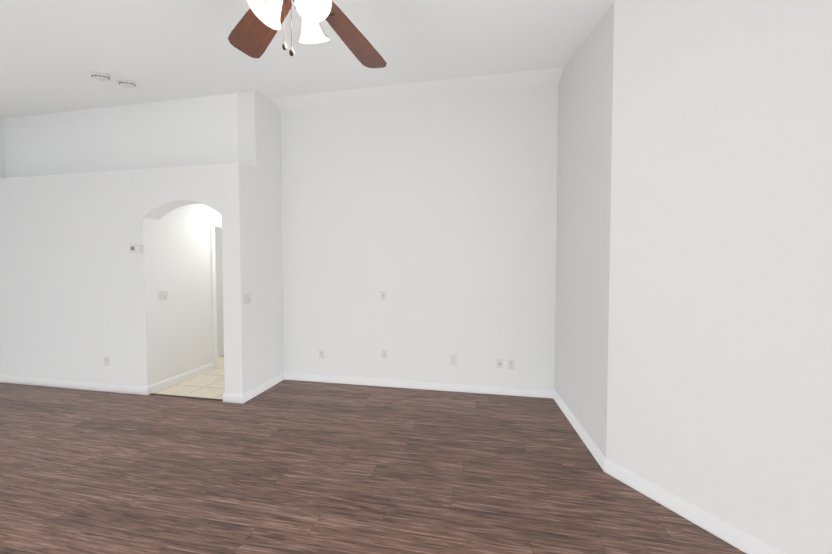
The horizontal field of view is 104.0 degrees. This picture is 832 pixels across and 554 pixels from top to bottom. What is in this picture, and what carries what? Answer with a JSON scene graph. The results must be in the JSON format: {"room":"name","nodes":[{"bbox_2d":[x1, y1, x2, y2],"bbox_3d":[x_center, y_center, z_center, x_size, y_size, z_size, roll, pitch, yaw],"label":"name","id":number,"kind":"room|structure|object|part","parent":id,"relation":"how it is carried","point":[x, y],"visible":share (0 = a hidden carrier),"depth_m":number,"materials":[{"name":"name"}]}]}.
{"room":"empty living room","nodes":[
{"label":"empty living room","id":0,"kind":"room"},
{"bbox_2d":[0,118,5,177],"bbox_3d":[-6.108,-0.492,2.397,0.120,3.850,8.820,0,2,11],"label":"wall","id":1,"kind":"structure","parent":0,"point":[2,155],"depth_m":4.45,"materials":[{"name":"white paint"}]},
{"bbox_2d":[0,93,238,385],"bbox_3d":[-3.882,-0.543,4.098,3.630,3.850,0.395,0,2,11],"label":"wall","id":2,"kind":"structure","parent":0,"point":[88,197],"depth_m":3.97,"materials":[{"name":"white paint"}]},
{"bbox_2d":[104,356,108,365],"bbox_3d":[-3.729,1.022,3.912,0.070,0.115,0.009,0,2,11],"label":"electrical outlet","id":3,"kind":"object","parent":2,"relation":"attached to","point":[106,360],"visible":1,"depth_m":3.91,"materials":[{"name":"white plastic"}]},
{"bbox_2d":[129,245,142,252],"bbox_3d":[-3.247,-0.322,3.771,0.164,0.096,0.028,0,2,11],"label":"thermostat","id":4,"kind":"object","parent":2,"relation":"attached to","point":[136,248],"visible":1,"depth_m":3.76,"materials":[{"name":"white plastic"}]},
{"bbox_2d":[0,362,785,553],"bbox_3d":[-1.664,1.340,3.788,8.125,0.104,4.320,0,2,11],"label":"baseboard","id":5,"kind":"structure","parent":2,"relation":"attached to","point":[738,538],"depth_m":3.76,"materials":[{"name":"white"}]},
{"bbox_2d":[155,356,224,398],"bbox_3d":[-3.668,1.378,5.256,4.045,0.060,2.575,0,2,11],"label":"floor","id":6,"kind":"structure","parent":0,"point":[210,384],"depth_m":4.08,"materials":[{"name":"tile"}]},
{"bbox_2d":[160,204,221,379],"bbox_3d":[-2.973,0.103,5.072,0.120,2.500,2.205,0,2,11],"label":"wall","id":7,"kind":"structure","parent":0,"point":[185,243],"depth_m":4.33,"materials":[{"name":"white paint"}]},
{"bbox_2d":[158,291,167,300],"bbox_3d":[-3.106,0.239,3.999,0.014,0.115,0.116,0,2,11],"label":"light switch","id":8,"kind":"object","parent":7,"relation":"attached to","point":[163,295],"visible":1,"depth_m":4.00,"materials":[{"name":"white plastic"}]},
{"bbox_2d":[210,221,221,368],"bbox_3d":[-2.958,0.272,5.098,0.144,2.160,0.720,0,2,11],"label":"door frame","id":9,"kind":"structure","parent":7,"relation":"attached to","point":[215,225],"depth_m":4.76,"materials":[{"name":"white"}]},
{"bbox_2d":[215,232,223,355],"bbox_3d":[-3.264,0.296,5.420,0.574,2.068,0.045,0,2,11],"label":"hall door","id":10,"kind":"structure","parent":7,"relation":"in","point":[219,294],"depth_m":5.41,"materials":[{"name":"white"}]},
{"bbox_2d":[221,91,283,393],"bbox_3d":[-1.802,-0.562,4.731,0.225,3.850,2.405,0,2,11],"label":"wall","id":11,"kind":"structure","parent":0,"point":[251,208],"depth_m":3.78,"materials":[{"name":"white paint"}]},
{"bbox_2d":[243,293,250,303],"bbox_3d":[-1.888,0.251,3.647,0.014,0.115,0.116,0,2,11],"label":"light switch","id":12,"kind":"object","parent":11,"relation":"attached to","point":[247,298],"visible":1,"depth_m":3.64,"materials":[{"name":"white plastic"}]},
{"bbox_2d":[0,0,616,118],"bbox_3d":[-2.070,-1.794,0.711,9.025,0.871,7.670,0,2,11],"label":"ceiling","id":13,"kind":"structure","parent":0,"point":[54,54],"depth_m":2.85,"materials":[{"name":"white paint"}]},
{"bbox_2d":[90,71,109,80],"bbox_3d":[-3.069,-1.945,3.157,0.140,0.072,0.141,0,2,11],"label":"smoke detector","id":14,"kind":"object","parent":13,"relation":"attached to","point":[100,76],"visible":0.98,"depth_m":3.12,"materials":[{"name":"white plastic"}]},
{"bbox_2d":[118,79,135,87],"bbox_3d":[-2.982,-1.993,3.351,0.140,0.072,0.141,0,2,11],"label":"smoke detector","id":15,"kind":"object","parent":13,"relation":"attached to","point":[127,83],"visible":1,"depth_m":3.32,"materials":[{"name":"white plastic"}]},
{"bbox_2d":[228,0,386,67],"bbox_3d":[-0.470,-1.303,1.410,1.274,0.748,1.313,0,2,11],"label":"ceiling fan","id":16,"kind":"object","parent":13,"relation":"hanging from","point":[257,27],"visible":1,"depth_m":1.65,"materials":[{"name":"brown wood"}]},
{"bbox_3d":[-0.808,-1.303,1.687,0.540,0.006,0.172,-2,-11,44],"label":"blade","id":17,"kind":"part","parent":16,"relation":"part of","materials":[{"name":"brown wood"}]},
{"label":"lamp shade","id":18,"kind":"part","parent":16,"relation":"part of","materials":[{"name":"white glass"}]},
{"label":"lamp shade","id":19,"kind":"part","parent":16,"relation":"part of","materials":[{"name":"white glass"}]},
{"label":"lamp shade","id":20,"kind":"part","parent":16,"relation":"part of","materials":[{"name":"white glass"}]},
{"label":"blade","id":21,"kind":"part","parent":16,"relation":"part of","materials":[{"name":"brown wood"}]},
{"bbox_2d":[0,380,745,553],"bbox_3d":[-2.119,1.512,0.820,8.725,0.060,7.470,0,2,11],"label":"floor","id":22,"kind":"structure","parent":0,"point":[294,467],"depth_m":2.30,"materials":[{"name":"brown wood"}]},
{"bbox_2d":[149,393,222,400],"bbox_3d":[-2.639,1.390,3.748,1.037,0.006,0.040,0,2,11],"label":"threshold","id":23,"kind":"object","parent":22,"relation":"on","point":[186,397],"visible":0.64,"depth_m":3.74,"materials":[{"name":"brown metal"}]},
{"bbox_2d":[280,84,557,388],"bbox_3d":[-0.013,-0.541,4.022,3.572,3.850,0.120,0,2,11],"label":"wall","id":24,"kind":"structure","parent":0,"point":[434,218],"depth_m":3.94,"materials":[{"name":"white paint"}]},
{"bbox_2d":[319,350,323,358],"bbox_3d":[-1.232,1.013,4.232,0.070,0.115,0.009,0,2,11],"label":"electrical outlet","id":25,"kind":"object","parent":24,"relation":"attached to","point":[321,354],"visible":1,"depth_m":4.23,"materials":[{"name":"white plastic"}]},
{"bbox_2d":[381,291,385,299],"bbox_3d":[-0.407,0.240,4.055,0.070,0.115,0.008,0,2,11],"label":"outlet","id":26,"kind":"object","parent":24,"relation":"attached to","point":[383,295],"visible":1,"depth_m":4.05,"materials":[{"name":"white plastic"}]},
{"bbox_2d":[382,350,386,358],"bbox_3d":[-0.395,0.976,4.075,0.070,0.115,0.008,0,2,11],"label":"outlet plate","id":27,"kind":"object","parent":24,"relation":"attached to","point":[384,354],"visible":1,"depth_m":4.07,"materials":[{"name":"white plastic"}]},
{"bbox_2d":[451,355,456,364],"bbox_3d":[0.454,1.008,3.917,0.070,0.115,0.007,0,2,11],"label":"electrical outlet","id":28,"kind":"object","parent":24,"relation":"attached to","point":[453,359],"visible":1,"depth_m":3.91,"materials":[{"name":"white plastic"}]},
{"bbox_2d":[496,359,502,368],"bbox_3d":[0.981,1.026,3.813,0.070,0.115,0.018,0,2,11],"label":"outlet","id":29,"kind":"object","parent":24,"relation":"attached to","point":[499,363],"visible":1,"depth_m":3.82,"materials":[{"name":"white plastic"}]},
{"bbox_2d":[508,360,513,369],"bbox_3d":[1.113,1.031,3.793,0.070,0.115,0.009,0,2,11],"label":"electrical outlet","id":30,"kind":"object","parent":24,"relation":"attached to","point":[510,364],"visible":1,"depth_m":3.79,"materials":[{"name":"white plastic"}]},
{"bbox_2d":[554,3,613,456],"bbox_3d":[1.557,-0.511,3.047,0.185,3.850,1.471,0,2,11],"label":"wall","id":31,"kind":"structure","parent":0,"point":[585,102],"depth_m":2.80,"materials":[{"name":"white paint"}]},
{"bbox_2d":[601,408,605,426],"bbox_3d":[1.398,1.051,2.426,0.011,0.115,0.070,0,2,11],"label":"outlet","id":32,"kind":"object","parent":31,"relation":"attached to","point":[603,416],"visible":1,"depth_m":2.42,"materials":[{"name":"white plastic"}]},
{"bbox_2d":[606,0,831,553],"bbox_3d":[1.774,-0.472,1.731,0.120,3.850,1.412,-1,2,-28],"label":"wall","id":33,"kind":"structure","parent":0,"point":[719,393],"depth_m":1.77,"materials":[{"name":"white paint"}]}
]}

